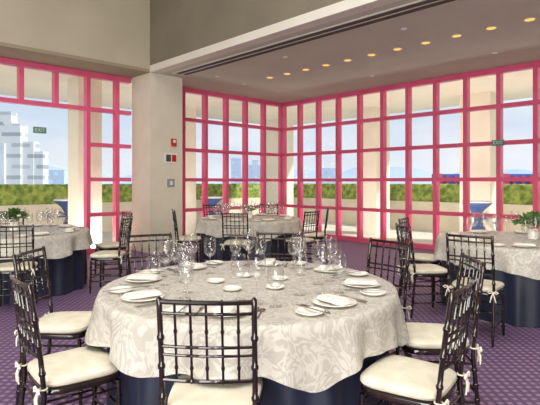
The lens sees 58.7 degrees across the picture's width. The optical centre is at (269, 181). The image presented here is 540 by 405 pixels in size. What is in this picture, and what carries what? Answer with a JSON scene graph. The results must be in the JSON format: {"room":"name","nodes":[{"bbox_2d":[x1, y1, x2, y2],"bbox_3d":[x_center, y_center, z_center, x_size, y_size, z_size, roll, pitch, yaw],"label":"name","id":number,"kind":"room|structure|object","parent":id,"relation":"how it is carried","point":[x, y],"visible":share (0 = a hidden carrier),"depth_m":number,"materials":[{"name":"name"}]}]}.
{"room":"event hall","nodes":[
{"label":"event hall","id":0,"kind":"room"},
{"bbox_2d":[0,0,149,68],"bbox_3d":[-6.498,-3.550,5.493,11.750,2.700,0.251,0,0,-44],"label":"wall","id":1,"kind":"structure","parent":0,"point":[116,31],"depth_m":8.46,"materials":[{"name":"beige paint"}]},
{"bbox_2d":[150,0,343,64],"bbox_3d":[3.045,-3.585,3.963,0.201,2.630,15.250,0,0,-44],"label":"wall","id":2,"kind":"structure","parent":0,"point":[177,27],"depth_m":8.05,"materials":[{"name":"paint"}]},
{"bbox_2d":[150,0,399,73],"bbox_3d":[3.045,-2.205,3.963,0.201,0.130,15.250,0,0,-44],"label":"trim","id":3,"kind":"structure","parent":2,"relation":"attached to","point":[345,8],"depth_m":6.92,"materials":[{"name":"paint"}]},
{"bbox_2d":[176,0,437,73],"bbox_3d":[3.013,-2.122,4.455,0.091,0.008,13.800,0,0,-44],"label":"trim","id":4,"kind":"structure","parent":2,"relation":"attached to","point":[425,1],"depth_m":6.80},
{"bbox_2d":[172,0,457,75],"bbox_3d":[3.071,-2.132,4.511,0.300,0.014,14.000,0,0,-44],"label":"trim","id":5,"kind":"structure","parent":2,"relation":"attached to","point":[411,3],"depth_m":6.85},
{"bbox_2d":[183,0,455,74],"bbox_3d":[3.121,-2.122,4.560,0.094,0.008,13.800,0,0,-44],"label":"trim","id":6,"kind":"structure","parent":2,"relation":"attached to","point":[443,1],"depth_m":6.80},
{"bbox_2d":[0,65,532,124],"bbox_3d":[0.279,-2.350,4.656,20.300,0.300,20.500,0,0,-44],"label":"ceiling","id":7,"kind":"structure","parent":0,"point":[519,84],"depth_m":12.35,"materials":[{"name":"paint"}]},
{"bbox_2d":[0,236,539,404],"bbox_3d":[0.168,1.460,1.723,16.050,0.120,16.050,0,0,-44],"label":"floor","id":8,"kind":"structure","parent":0,"point":[508,373],"depth_m":4.35,"materials":[{"name":"carpet"}]},
{"bbox_2d":[0,224,37,306],"bbox_3d":[-2.787,0.926,5.266,0.472,0.950,0.473,0,0,-20],"label":"dining chair","id":9,"kind":"object","parent":8,"relation":"on","point":[5,268],"visible":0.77,"depth_m":5.13,"materials":[{"name":"black wood"}]},
{"bbox_2d":[0,261,37,271],"bbox_3d":[-2.801,0.926,5.303,0.408,0.055,0.394,0,0,-20],"label":"seat cushion","id":10,"kind":"object","parent":9,"relation":"on","point":[4,267],"depth_m":5.17,"materials":[{"name":"beige fabric"}]},
{"bbox_2d":[0,225,92,303],"bbox_3d":[-3.347,1.020,6.288,1.953,0.751,1.928,0,0,0],"label":"dining table","id":11,"kind":"object","parent":8,"relation":"on","point":[66,253],"visible":0.72,"depth_m":5.89,"materials":[{"name":"fabric"}]},
{"bbox_2d":[0,207,27,230],"bbox_3d":[-3.362,0.481,6.307,0.387,0.325,0.372,0,0,0],"label":"flower arrangement","id":12,"kind":"object","parent":11,"relation":"on","point":[18,213],"visible":0.97,"depth_m":6.25,"materials":[{"name":"green plant"}]},
{"bbox_2d":[12,246,102,404],"bbox_3d":[-1.397,0.926,3.201,0.473,0.950,0.472,0,0,1],"label":"dining chair","id":13,"kind":"object","parent":8,"relation":"on","point":[64,325],"visible":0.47,"depth_m":3.09,"materials":[{"name":"black wood"}]},
{"bbox_2d":[28,311,91,333],"bbox_3d":[-1.357,0.926,3.200,0.394,0.055,0.408,0,0,1],"label":"seat cushion","id":14,"kind":"object","parent":13,"relation":"on","point":[64,322],"depth_m":3.08,"materials":[{"name":"beige fabric"}]},
{"bbox_2d":[9,271,121,404],"bbox_3d":[-1.028,0.926,2.417,0.473,0.950,0.471,0,0,-39],"label":"dining chair","id":15,"kind":"object","parent":8,"relation":"on","point":[85,367],"visible":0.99,"depth_m":2.32,"materials":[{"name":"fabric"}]},
{"bbox_2d":[27,346,117,386],"bbox_3d":[-0.998,0.926,2.442,0.394,0.055,0.408,0,0,-39],"label":"seat cushion","id":16,"kind":"object","parent":15,"relation":"on","point":[85,366],"depth_m":2.35,"materials":[{"name":"beige fabric"}]},
{"bbox_2d":[0,57,130,254],"bbox_3d":[-4.724,-0.370,8.194,5.060,3.540,0.151,0,0,-44],"label":"window","id":17,"kind":"structure","parent":8,"relation":"on","point":[20,64],"depth_m":9.30,"materials":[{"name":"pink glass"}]},
{"bbox_2d":[33,127,45,133],"bbox_3d":[-4.134,-0.930,8.620,0.220,0.110,0.023,0,0,-44],"label":"exit sign","id":18,"kind":"object","parent":17,"relation":"attached to","point":[42,130],"visible":1,"depth_m":8.61,"materials":[{"name":"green plastic"}]},
{"bbox_2d":[89,216,132,293],"bbox_3d":[-2.043,0.926,6.200,0.473,0.950,0.471,0,0,0],"label":"dining chair","id":19,"kind":"object","parent":8,"relation":"on","point":[105,255],"visible":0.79,"depth_m":6.03,"materials":[{"name":"black wood"}]},
{"bbox_2d":[90,250,125,257],"bbox_3d":[-2.083,0.926,6.200,0.394,0.055,0.408,0,0,0],"label":"seat cushion","id":20,"kind":"object","parent":19,"relation":"on","point":[105,253],"depth_m":6.04,"materials":[{"name":"beige fabric"}]},
{"bbox_2d":[94,211,132,279],"bbox_3d":[-2.321,0.926,7.122,0.473,0.950,0.472,0,0,-37],"label":"dining chair","id":21,"kind":"object","parent":8,"relation":"on","point":[102,246],"visible":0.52,"depth_m":7.03,"materials":[{"name":"black wood"}]},
{"bbox_2d":[95,242,125,248],"bbox_3d":[-2.352,0.926,7.098,0.394,0.055,0.408,0,0,-37],"label":"seat cushion","id":22,"kind":"object","parent":21,"relation":"on","point":[104,245],"depth_m":6.96,"materials":[{"name":"beige fabric"}]},
{"bbox_2d":[126,232,172,275],"bbox_3d":[-0.975,0.926,4.033,0.471,0.950,0.473,0,0,-25],"label":"dining chair","id":23,"kind":"object","parent":8,"relation":"on","point":[170,233],"visible":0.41,"depth_m":4.21,"materials":[{"name":"black wood"}]},
{"bbox_2d":[132,72,181,253],"bbox_3d":[-2.324,-0.370,9.886,0.740,3.540,0.730,0,0,-44],"label":"structural column","id":24,"kind":"structure","parent":8,"relation":"on","point":[156,98],"depth_m":9.59,"materials":[{"name":"paint"}]},
{"bbox_2d":[164,153,176,162],"bbox_3d":[-1.997,-0.480,9.679,0.300,0.200,0.022,0,0,-44],"label":"wall sign","id":25,"kind":"object","parent":24,"relation":"attached to","point":[168,157],"visible":1,"depth_m":9.66,"materials":[{"name":"white plastic"}]},
{"bbox_2d":[167,179,174,186],"bbox_3d":[-1.994,0.020,9.676,0.160,0.160,0.031,0,0,-44],"label":"light switch","id":26,"kind":"object","parent":24,"relation":"attached to","point":[170,182],"visible":1,"depth_m":9.66,"materials":[{"name":"grey plastic"}]},
{"bbox_2d":[171,209,201,264],"bbox_3d":[-1.385,0.926,7.939,0.473,0.950,0.471,0,0,-17],"label":"dining chair","id":27,"kind":"object","parent":8,"relation":"on","point":[193,238],"visible":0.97,"depth_m":7.80,"materials":[{"name":"black wood"}]},
{"bbox_2d":[176,235,200,240],"bbox_3d":[-1.347,0.926,7.951,0.394,0.055,0.408,0,0,-17],"label":"seat cushion","id":28,"kind":"object","parent":27,"relation":"on","point":[193,237],"depth_m":7.79,"materials":[{"name":"beige fabric"}]},
{"bbox_2d":[156,296,262,404],"bbox_3d":[-0.241,0.926,2.094,0.471,0.950,0.473,0,0,2],"label":"dining chair","id":29,"kind":"object","parent":8,"relation":"on","point":[186,389],"visible":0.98,"depth_m":1.91,"materials":[{"name":"black wood"}]},
{"bbox_2d":[167,374,262,404],"bbox_3d":[-0.240,0.926,2.133,0.408,0.055,0.394,0,0,2],"label":"seat cushion","id":30,"kind":"object","parent":29,"relation":"on","point":[181,393],"depth_m":2.05,"materials":[{"name":"beige fabric"}]},
{"bbox_2d":[203,204,221,216],"bbox_3d":[-1.069,0.926,9.582,0.472,0.950,0.473,0,0,-30],"label":"dining chair","id":31,"kind":"object","parent":8,"relation":"on","point":[206,207],"visible":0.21,"depth_m":9.73,"materials":[{"name":"black wood"}]},
{"bbox_2d":[182,87,280,243],"bbox_3d":[-1.068,-0.370,11.750,3.660,3.540,0.151,0,0,-44],"label":"window","id":32,"kind":"structure","parent":8,"relation":"on","point":[205,94],"depth_m":11.70,"materials":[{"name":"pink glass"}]},
{"bbox_2d":[220,212,251,260],"bbox_3d":[-0.504,0.926,7.364,0.471,0.950,0.473,0,0,6],"label":"dining chair","id":33,"kind":"object","parent":8,"relation":"on","point":[234,243],"visible":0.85,"depth_m":7.20,"materials":[{"name":"black wood"}]},
{"bbox_2d":[224,239,251,244],"bbox_3d":[-0.500,0.926,7.403,0.408,0.055,0.394,0,0,6],"label":"seat cushion","id":34,"kind":"object","parent":33,"relation":"on","point":[233,241],"depth_m":7.23,"materials":[{"name":"beige fabric"}]},
{"bbox_2d":[85,260,408,404],"bbox_3d":[-0.119,1.020,3.046,1.941,0.751,1.906,0,0,0],"label":"dining table","id":35,"kind":"object","parent":8,"relation":"on","point":[321,359],"visible":0.76,"depth_m":2.31,"materials":[{"name":"fabric"}]},
{"bbox_2d":[108,286,133,293],"bbox_3d":[-0.873,0.634,2.809,0.144,0.017,0.144,0,0,-35],"label":"bread plate","id":36,"kind":"object","parent":35,"relation":"on","point":[119,287],"visible":0.84,"depth_m":2.82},
{"bbox_2d":[120,293,164,301],"bbox_3d":[-0.700,0.634,2.644,0.236,0.017,0.236,0,0,0],"label":"dinner plate","id":37,"kind":"object","parent":35,"relation":"on","point":[145,299],"visible":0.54,"depth_m":2.61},
{"bbox_2d":[123,289,162,299],"bbox_3d":[-0.700,0.617,2.644,0.205,0.018,0.100,0,0,-36],"label":"napkin","id":38,"kind":"object","parent":37,"relation":"on","point":[152,292],"visible":1,"depth_m":2.62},
{"bbox_2d":[125,276,161,282],"bbox_3d":[-0.825,0.634,3.134,0.236,0.017,0.236,0,0,0],"label":"dinner plate","id":39,"kind":"object","parent":35,"relation":"on","point":[126,279],"visible":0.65,"depth_m":3.11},
{"bbox_2d":[127,274,159,279],"bbox_3d":[-0.825,0.617,3.134,0.205,0.018,0.100,0,0,8],"label":"napkin","id":40,"kind":"object","parent":39,"relation":"on","point":[132,276],"visible":1,"depth_m":3.10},
{"bbox_2d":[140,269,160,273],"bbox_3d":[-0.841,0.634,3.373,0.144,0.017,0.144,0,0,7],"label":"bread plate","id":41,"kind":"object","parent":35,"relation":"on","point":[147,271],"visible":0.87,"depth_m":3.39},
{"bbox_2d":[163,307,191,315],"bbox_3d":[-0.452,0.634,2.338,0.144,0.017,0.144,0,0,7],"label":"bread plate","id":42,"kind":"object","parent":35,"relation":"on","point":[170,309],"visible":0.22,"depth_m":2.38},
{"bbox_2d":[176,264,206,269],"bbox_3d":[-0.586,0.634,3.581,0.236,0.017,0.236,0,0,0],"label":"dinner plate","id":43,"kind":"object","parent":35,"relation":"on","point":[205,265],"visible":0.55,"depth_m":3.54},
{"bbox_2d":[179,262,203,267],"bbox_3d":[-0.586,0.617,3.581,0.205,0.018,0.100,0,0,42],"label":"napkin","id":44,"kind":"object","parent":43,"relation":"on","point":[186,264],"visible":0.88,"depth_m":3.54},
{"bbox_2d":[205,260,222,264],"bbox_3d":[-0.437,0.634,3.768,0.144,0.017,0.144,0,0,-41],"label":"bread plate","id":45,"kind":"object","parent":35,"relation":"on","point":[218,261],"visible":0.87,"depth_m":3.79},
{"bbox_2d":[207,278,224,282],"bbox_3d":[-0.348,0.634,3.078,0.116,0.017,0.116,0,0,0],"label":"saucer","id":46,"kind":"object","parent":35,"relation":"on","point":[211,280],"visible":1,"depth_m":3.10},
{"bbox_2d":[202,306,250,316],"bbox_3d":[-0.213,0.634,2.355,0.236,0.017,0.236,0,0,0],"label":"dinner plate","id":47,"kind":"object","parent":35,"relation":"on","point":[210,309],"visible":0.22,"depth_m":2.38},
{"bbox_2d":[214,306,236,312],"bbox_3d":[-0.213,0.617,2.355,0.100,0.018,0.205,0,0,5],"label":"napkin","id":48,"kind":"object","parent":47,"relation":"on","point":[226,309],"visible":0.34,"depth_m":2.29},
{"bbox_2d":[223,285,241,290],"bbox_3d":[-0.224,0.634,2.851,0.116,0.017,0.116,0,0,0],"label":"saucer","id":49,"kind":"object","parent":35,"relation":"on","point":[229,287],"visible":1,"depth_m":2.87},
{"bbox_2d":[236,272,252,276],"bbox_3d":[-0.171,0.634,3.266,0.116,0.017,0.116,0,0,0],"label":"saucer","id":50,"kind":"object","parent":35,"relation":"on","point":[243,274],"visible":0.95,"depth_m":3.29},
{"bbox_2d":[253,260,282,265],"bbox_3d":[-0.014,0.634,3.740,0.236,0.017,0.236,0,0,0],"label":"dinner plate","id":51,"kind":"object","parent":35,"relation":"on","point":[258,262],"visible":0.67,"depth_m":3.75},
{"bbox_2d":[260,258,275,264],"bbox_3d":[-0.014,0.617,3.740,0.100,0.018,0.205,0,0,9],"label":"napkin","id":52,"kind":"object","parent":51,"relation":"on","point":[271,261],"visible":0.94,"depth_m":3.67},
{"bbox_2d":[266,284,283,289],"bbox_3d":[0.030,0.634,2.899,0.116,0.017,0.116,0,0,0],"label":"saucer","id":53,"kind":"object","parent":35,"relation":"on","point":[274,286],"visible":0.97,"depth_m":2.91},
{"bbox_2d":[271,275,287,280],"bbox_3d":[0.063,0.634,3.155,0.116,0.017,0.116,0,0,0],"label":"saucer","id":54,"kind":"object","parent":35,"relation":"on","point":[279,277],"visible":0.98,"depth_m":3.17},
{"bbox_2d":[290,261,307,264],"bbox_3d":[0.225,0.634,3.746,0.144,0.017,0.144,0,0,10],"label":"bread plate","id":55,"kind":"object","parent":35,"relation":"on","point":[291,262],"visible":0.97,"depth_m":3.76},
{"bbox_2d":[295,307,324,315],"bbox_3d":[0.195,0.634,2.340,0.144,0.017,0.144,0,0,-42],"label":"bread plate","id":56,"kind":"object","parent":35,"relation":"on","point":[304,311],"visible":0.95,"depth_m":2.35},
{"bbox_2d":[313,266,345,272],"bbox_3d":[0.430,0.634,3.470,0.236,0.017,0.236,0,0,0],"label":"dinner plate","id":57,"kind":"object","parent":35,"relation":"on","point":[314,268],"visible":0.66,"depth_m":3.44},
{"bbox_2d":[316,264,342,270],"bbox_3d":[0.430,0.617,3.470,0.205,0.018,0.100,0,0,-36],"label":"napkin","id":58,"kind":"object","parent":57,"relation":"on","point":[335,266],"visible":0.97,"depth_m":3.44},
{"bbox_2d":[312,296,356,306],"bbox_3d":[0.339,0.634,2.530,0.236,0.017,0.236,0,0,0],"label":"dinner plate","id":59,"kind":"object","parent":35,"relation":"on","point":[316,301],"visible":0.52,"depth_m":2.50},
{"bbox_2d":[316,293,352,305],"bbox_3d":[0.339,0.617,2.530,0.100,0.018,0.205,0,0,-37],"label":"napkin","id":60,"kind":"object","parent":59,"relation":"on","point":[334,299],"visible":1,"depth_m":2.50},
{"bbox_2d":[348,271,368,275],"bbox_3d":[0.607,0.634,3.309,0.144,0.017,0.144,0,0,-37],"label":"bread plate","id":61,"kind":"object","parent":35,"relation":"on","point":[362,273],"visible":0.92,"depth_m":3.32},
{"bbox_2d":[342,280,380,287],"bbox_3d":[0.567,0.634,2.982,0.236,0.017,0.236,0,0,0],"label":"dinner plate","id":62,"kind":"object","parent":35,"relation":"on","point":[343,282],"visible":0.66,"depth_m":2.95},
{"bbox_2d":[344,278,378,284],"bbox_3d":[0.567,0.617,2.982,0.205,0.018,0.100,0,0,5],"label":"napkin","id":63,"kind":"object","parent":62,"relation":"on","point":[349,280],"visible":1,"depth_m":2.94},
{"bbox_2d":[360,289,385,295],"bbox_3d":[0.589,0.634,2.744,0.144,0.017,0.144,0,0,6],"label":"bread plate","id":64,"kind":"object","parent":35,"relation":"on","point":[366,292],"visible":0.95,"depth_m":2.75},
{"bbox_2d":[195,215,302,261],"bbox_3d":[-0.357,1.020,8.592,1.914,0.751,1.879,0,0,0],"label":"dining table","id":65,"kind":"object","parent":8,"relation":"on","point":[210,230],"visible":0.74,"depth_m":7.88,"materials":[{"name":"fabric"}]},
{"bbox_2d":[244,206,255,217],"bbox_3d":[-0.365,0.528,8.602,0.230,0.232,0.260,0,0,0],"label":"flower arrangement","id":66,"kind":"object","parent":65,"relation":"on","point":[246,208],"visible":0.95,"depth_m":8.56,"materials":[{"name":"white plant"}]},
{"bbox_2d":[259,204,277,214],"bbox_3d":[-0.046,0.926,9.786,0.471,0.950,0.473,0,0,6],"label":"dining chair","id":67,"kind":"object","parent":8,"relation":"on","point":[268,213],"visible":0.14,"depth_m":9.98,"materials":[{"name":"black wood"}]},
{"bbox_2d":[256,231,300,260],"bbox_3d":[0.054,0.926,4.156,0.471,0.950,0.473,0,0,6],"label":"dining chair","id":68,"kind":"object","parent":8,"relation":"on","point":[257,232],"visible":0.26,"depth_m":4.35,"materials":[{"name":"black wood"}]},
{"bbox_2d":[278,104,281,214],"bbox_3d":[0.327,-0.370,13.106,0.150,3.540,0.150,0,0,-44],"label":"trim","id":69,"kind":"structure","parent":8,"relation":"on","point":[279,108],"depth_m":13.07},
{"bbox_2d":[283,210,319,263],"bbox_3d":[0.508,0.926,7.696,0.473,0.950,0.471,0,0,41],"label":"dining chair","id":70,"kind":"object","parent":8,"relation":"on","point":[302,239],"visible":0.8,"depth_m":7.60,"materials":[{"name":"black wood"}]},
{"bbox_2d":[286,237,313,242],"bbox_3d":[0.478,0.926,7.722,0.394,0.055,0.408,0,0,41],"label":"seat cushion","id":71,"kind":"object","parent":70,"relation":"on","point":[302,239],"depth_m":7.59,"materials":[{"name":"beige fabric"}]},
{"bbox_2d":[303,207,328,262],"bbox_3d":[0.816,0.926,8.496,0.473,0.950,0.471,0,0,6],"label":"dining chair","id":72,"kind":"object","parent":8,"relation":"on","point":[320,235],"visible":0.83,"depth_m":8.31,"materials":[{"name":"black wood"}]},
{"bbox_2d":[303,232,323,236],"bbox_3d":[0.777,0.926,8.500,0.394,0.055,0.408,0,0,6],"label":"seat cushion","id":73,"kind":"object","parent":72,"relation":"on","point":[319,234],"depth_m":8.32,"materials":[{"name":"beige fabric"}]},
{"bbox_2d":[366,237,411,354],"bbox_3d":[0.769,0.926,3.642,0.473,0.950,0.472,0,0,-37],"label":"dining chair","id":74,"kind":"object","parent":8,"relation":"on","point":[405,309],"visible":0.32,"depth_m":3.70,"materials":[{"name":"black wood"}]},
{"bbox_2d":[281,60,539,249],"bbox_3d":[3.655,-0.370,9.683,0.151,3.540,9.600,0,0,-44],"label":"window","id":75,"kind":"structure","parent":8,"relation":"on","point":[535,65],"depth_m":10.32,"materials":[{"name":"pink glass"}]},
{"bbox_2d":[492,140,503,145],"bbox_3d":[4.249,-0.730,8.949,0.023,0.110,0.220,0,0,-44],"label":"exit sign","id":76,"kind":"object","parent":75,"relation":"attached to","point":[494,142],"visible":1,"depth_m":8.94,"materials":[{"name":"green plastic"}]},
{"bbox_2d":[359,276,475,404],"bbox_3d":[0.700,0.926,2.279,0.473,0.950,0.472,0,0,35],"label":"dining chair","id":77,"kind":"object","parent":8,"relation":"on","point":[397,379],"visible":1,"depth_m":2.18,"materials":[{"name":"fabric"}]},
{"bbox_2d":[360,355,456,400],"bbox_3d":[0.668,0.926,2.302,0.394,0.055,0.408,0,0,35],"label":"seat cushion","id":78,"kind":"object","parent":77,"relation":"on","point":[392,377],"depth_m":2.21,"materials":[{"name":"beige fabric"}]},
{"bbox_2d":[398,217,441,299],"bbox_3d":[1.869,0.926,5.969,0.473,0.950,0.471,0,0,32],"label":"dining chair","id":79,"kind":"object","parent":8,"relation":"on","point":[420,258],"visible":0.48,"depth_m":5.88,"materials":[{"name":"black wood"}]},
{"bbox_2d":[405,253,437,261],"bbox_3d":[1.903,0.926,5.948,0.394,0.055,0.408,0,0,32],"label":"seat cushion","id":80,"kind":"object","parent":79,"relation":"on","point":[419,257],"depth_m":5.80,"materials":[{"name":"beige fabric"}]},
{"bbox_2d":[395,223,447,317],"bbox_3d":[1.624,0.926,5.146,0.473,0.950,0.471,0,0,-6],"label":"dining chair","id":81,"kind":"object","parent":8,"relation":"on","point":[415,270],"visible":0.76,"depth_m":4.98,"materials":[{"name":"black wood"}]},
{"bbox_2d":[404,264,446,273],"bbox_3d":[1.663,0.926,5.150,0.394,0.055,0.408,0,0,-6],"label":"seat cushion","id":82,"kind":"object","parent":81,"relation":"on","point":[420,268],"depth_m":4.99,"materials":[{"name":"beige fabric"}]},
{"bbox_2d":[395,252,485,404],"bbox_3d":[1.016,0.926,2.917,0.473,0.950,0.471,0,0,5],"label":"dining chair","id":83,"kind":"object","parent":8,"relation":"on","point":[424,338],"visible":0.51,"depth_m":2.76,"materials":[{"name":"black wood"}]},
{"bbox_2d":[405,322,468,348],"bbox_3d":[0.977,0.926,2.920,0.394,0.055,0.408,0,0,5],"label":"seat cushion","id":84,"kind":"object","parent":83,"relation":"on","point":[421,335],"depth_m":2.81,"materials":[{"name":"beige fabric"}]},
{"bbox_2d":[443,233,504,347],"bbox_3d":[1.857,0.926,4.331,0.471,0.950,0.473,0,0,38],"label":"dining chair","id":85,"kind":"object","parent":8,"relation":"on","point":[492,288],"visible":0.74,"depth_m":4.19,"materials":[{"name":"black wood"}]},
{"bbox_2d":[452,277,503,291],"bbox_3d":[1.882,0.926,4.362,0.408,0.055,0.394,0,0,38],"label":"seat cushion","id":86,"kind":"object","parent":85,"relation":"on","point":[487,284],"depth_m":4.26,"materials":[{"name":"beige fabric"}]},
{"bbox_2d":[434,231,539,327],"bbox_3d":[2.857,1.020,5.397,1.955,0.751,2.008,0,0,0],"label":"dining table","id":87,"kind":"object","parent":8,"relation":"on","point":[518,268],"visible":0.62,"depth_m":4.72,"materials":[{"name":"fabric"}]},
{"bbox_2d":[511,244,536,247],"bbox_3d":[2.524,0.634,4.763,0.236,0.017,0.236,0,0,0],"label":"dinner plate","id":88,"kind":"object","parent":87,"relation":"on","point":[511,244],"visible":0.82,"depth_m":4.72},
{"bbox_2d":[513,242,535,245],"bbox_3d":[2.524,0.617,4.763,0.205,0.018,0.100,0,0,22],"label":"napkin","id":89,"kind":"object","parent":88,"relation":"on","point":[514,243],"visible":1,"depth_m":4.74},
{"bbox_2d":[511,211,539,239],"bbox_3d":[2.959,0.480,5.402,0.448,0.327,0.432,0,0,0],"label":"flower arrangement","id":90,"kind":"object","parent":87,"relation":"on","point":[533,234],"visible":0.96,"depth_m":5.36,"materials":[{"name":"green plant"}]},
{"bbox_2d":[102,221,448,248],"bbox_3d":[0.894,1.635,3.092,27.000,0.170,29.000,0,0,-44],"label":"floor","id":91,"kind":"structure","parent":0,"point":[418,235],"depth_m":14.45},
{"bbox_2d":[0,204,64,225],"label":"planter","id":92,"kind":"object","parent":91,"relation":"on","point":[37,217],"depth_m":13.59,"materials":[{"name":"beige concrete"}]},
{"bbox_2d":[53,199,67,223],"bbox_3d":[-5.100,0.980,12.100,0.656,1.100,0.656,0,0,45],"label":"cocktail table","id":93,"kind":"object","parent":91,"relation":"on","point":[63,203],"visible":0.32,"depth_m":11.94,"materials":[{"name":"blue fabric"}]},
{"bbox_2d":[68,76,101,247],"bbox_3d":[-3.939,-0.325,10.213,0.500,3.750,0.550,0,0,-44],"label":"column","id":94,"kind":"structure","parent":91,"relation":"on","point":[75,84],"depth_m":10.06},
{"bbox_2d":[102,202,112,231],"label":"planter","id":95,"kind":"object","parent":91,"relation":"on","point":[107,221],"depth_m":15.00,"materials":[{"name":"beige concrete"}]},
{"bbox_2d":[120,202,131,229],"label":"planter","id":96,"kind":"object","parent":91,"relation":"on","point":[124,206],"depth_m":15.42,"materials":[{"name":"beige concrete"}]},
{"bbox_2d":[186,107,195,234],"bbox_3d":[-2.627,-0.325,14.314,0.600,3.750,0.600,0,0,-44],"label":"column","id":97,"kind":"structure","parent":91,"relation":"on","point":[190,112],"depth_m":14.17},
{"bbox_2d":[196,199,201,224],"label":"planter","id":98,"kind":"object","parent":91,"relation":"on","point":[198,202],"depth_m":17.42,"materials":[{"name":"beige concrete"}]},
{"bbox_2d":[200,196,222,234],"bbox_3d":[-1.700,0.980,14.000,0.656,1.100,0.656,0,0,22],"label":"cocktail table","id":99,"kind":"object","parent":91,"relation":"on","point":[212,200],"visible":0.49,"depth_m":13.86,"materials":[{"name":"blue fabric"}]},
{"bbox_2d":[229,198,241,214],"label":"planter","id":100,"kind":"object","parent":91,"relation":"on","point":[233,201],"depth_m":18.63,"materials":[{"name":"beige concrete"}]},
{"bbox_2d":[248,198,259,214],"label":"planter","id":101,"kind":"object","parent":91,"relation":"on","point":[251,201],"depth_m":19.33,"materials":[{"name":"beige concrete"}]},
{"bbox_2d":[0,183,532,205],"bbox_3d":[0.905,0.348,3.877,24.136,0.584,26.138,0,0,-44],"label":"hedge","id":102,"kind":"object","parent":101,"relation":"on","point":[10,194],"visible":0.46,"depth_m":15.21,"materials":[{"name":"green plant"}]},
{"bbox_2d":[266,119,292,215],"bbox_3d":[0.315,-0.325,17.314,0.750,3.750,0.750,0,0,-44],"label":"column","id":103,"kind":"structure","parent":91,"relation":"on","point":[271,136],"depth_m":17.12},
{"bbox_2d":[303,198,315,220],"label":"planter","id":104,"kind":"object","parent":91,"relation":"on","point":[306,201],"depth_m":19.17,"materials":[{"name":"beige concrete"}]},
{"bbox_2d":[322,198,334,222],"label":"planter","id":105,"kind":"object","parent":91,"relation":"on","point":[325,201],"depth_m":18.44,"materials":[{"name":"beige concrete"}]},
{"bbox_2d":[342,199,356,223],"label":"planter","id":106,"kind":"object","parent":91,"relation":"on","point":[348,217],"depth_m":17.77,"materials":[{"name":"beige concrete"}]},
{"bbox_2d":[363,106,389,234],"bbox_3d":[3.103,-0.325,14.446,0.700,3.750,0.700,0,0,-44],"label":"column","id":107,"kind":"structure","parent":91,"relation":"on","point":[371,131],"depth_m":14.10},
{"bbox_2d":[390,200,404,227],"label":"planter","id":108,"kind":"object","parent":91,"relation":"on","point":[394,217],"depth_m":16.36,"materials":[{"name":"beige concrete"}]},
{"bbox_2d":[412,201,432,229],"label":"planter","id":109,"kind":"object","parent":91,"relation":"on","point":[419,221],"depth_m":15.67,"materials":[{"name":"beige concrete"}]},
{"bbox_2d":[440,202,459,231],"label":"planter","id":110,"kind":"object","parent":91,"relation":"on","point":[447,223],"depth_m":15.00,"materials":[{"name":"beige concrete"}]},
{"bbox_2d":[461,200,492,229],"bbox_3d":[4.720,0.980,10.950,0.656,1.100,0.656,0,0,-12],"label":"cocktail table","id":111,"kind":"object","parent":91,"relation":"on","point":[476,206],"visible":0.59,"depth_m":10.82,"materials":[{"name":"blue fabric"}]},
{"bbox_2d":[460,91,495,231],"bbox_3d":[5.334,-0.325,12.152,0.750,3.750,0.750,0,0,-44],"label":"column","id":112,"kind":"structure","parent":91,"relation":"on","point":[482,123],"depth_m":11.80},
{"bbox_2d":[503,204,532,231],"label":"planter","id":113,"kind":"object","parent":91,"relation":"on","point":[516,209],"depth_m":13.65,"materials":[{"name":"beige concrete"}]},
{"bbox_2d":[160,0,539,102],"bbox_3d":[4.450,-2.205,5.818,4.400,0.130,16.350,0,0,-44],"label":"ceiling","id":114,"kind":"structure","parent":0,"point":[516,41],"depth_m":8.06,"materials":[{"name":"paint"}]},
{"bbox_2d":[522,17,536,21],"bbox_3d":[3.414,-2.131,6.309,0.178,0.018,0.178,0,0,0],"label":"recessed light","id":115,"kind":"object","parent":114,"relation":"in","point":[530,19],"visible":1,"depth_m":6.29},
{"label":"outside","id":116,"kind":"structure","parent":0,"visible":0},
{"bbox_3d":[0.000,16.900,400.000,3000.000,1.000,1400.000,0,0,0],"label":"ground","id":117,"kind":"structure","parent":116,"visible":0},
{"bbox_2d":[0,112,48,184],"bbox_3d":[-70.000,-0.675,121.900,25.000,34.150,5.600,0,0,0],"label":"building","id":118,"kind":"structure","parent":117,"relation":"on","point":[21,160],"depth_m":120.89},
{"bbox_2d":[49,170,67,183],"bbox_3d":[-80.625,5.950,182.000,6.750,20.900,4.000,0,0,0],"label":"building","id":119,"kind":"structure","parent":117,"relation":"on","point":[55,176],"depth_m":180.02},
{"bbox_2d":[231,158,240,183],"bbox_3d":[-21.250,0.700,302.000,6.250,31.400,4.000,0,0,0],"label":"building","id":120,"kind":"structure","parent":117,"relation":"on","point":[235,162],"depth_m":300.01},
{"bbox_2d":[248,160,259,183],"bbox_3d":[-9.375,1.325,302.050,10.000,30.150,4.100,0,0,0],"label":"building","id":121,"kind":"structure","parent":117,"relation":"on","point":[254,169],"depth_m":300.01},
{"bbox_2d":[49,164,532,183],"bbox_3d":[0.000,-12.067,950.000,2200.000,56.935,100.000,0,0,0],"label":"range","id":122,"kind":"object","parent":117,"relation":"on","point":[395,172],"visible":0.14,"depth_m":924.32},
{"bbox_2d":[322,168,334,183],"bbox_3d":[39.000,3.533,322.000,10.000,25.733,4.000,0,0,0],"label":"building","id":123,"kind":"structure","parent":117,"relation":"on","point":[326,172],"depth_m":319.98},
{"bbox_2d":[432,174,532,183],"bbox_3d":[77.312,6.900,151.325,51.625,19.000,5.350,0,0,0],"label":"building","id":124,"kind":"structure","parent":117,"relation":"on","point":[441,175],"depth_m":150.01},
{"bbox_3d":[-6.986,-3.550,5.995,11.750,2.700,0.150,0,0,-44],"label":"wall header","id":125,"kind":"structure","parent":0,"visible":0},
{"bbox_2d":[0,42,149,79],"bbox_3d":[-6.725,-2.170,5.726,11.750,0.060,0.900,0,0,-44],"label":"trim","id":126,"kind":"structure","parent":125,"relation":"attached to","point":[7,50],"depth_m":8.53,"materials":[{"name":"paint"}]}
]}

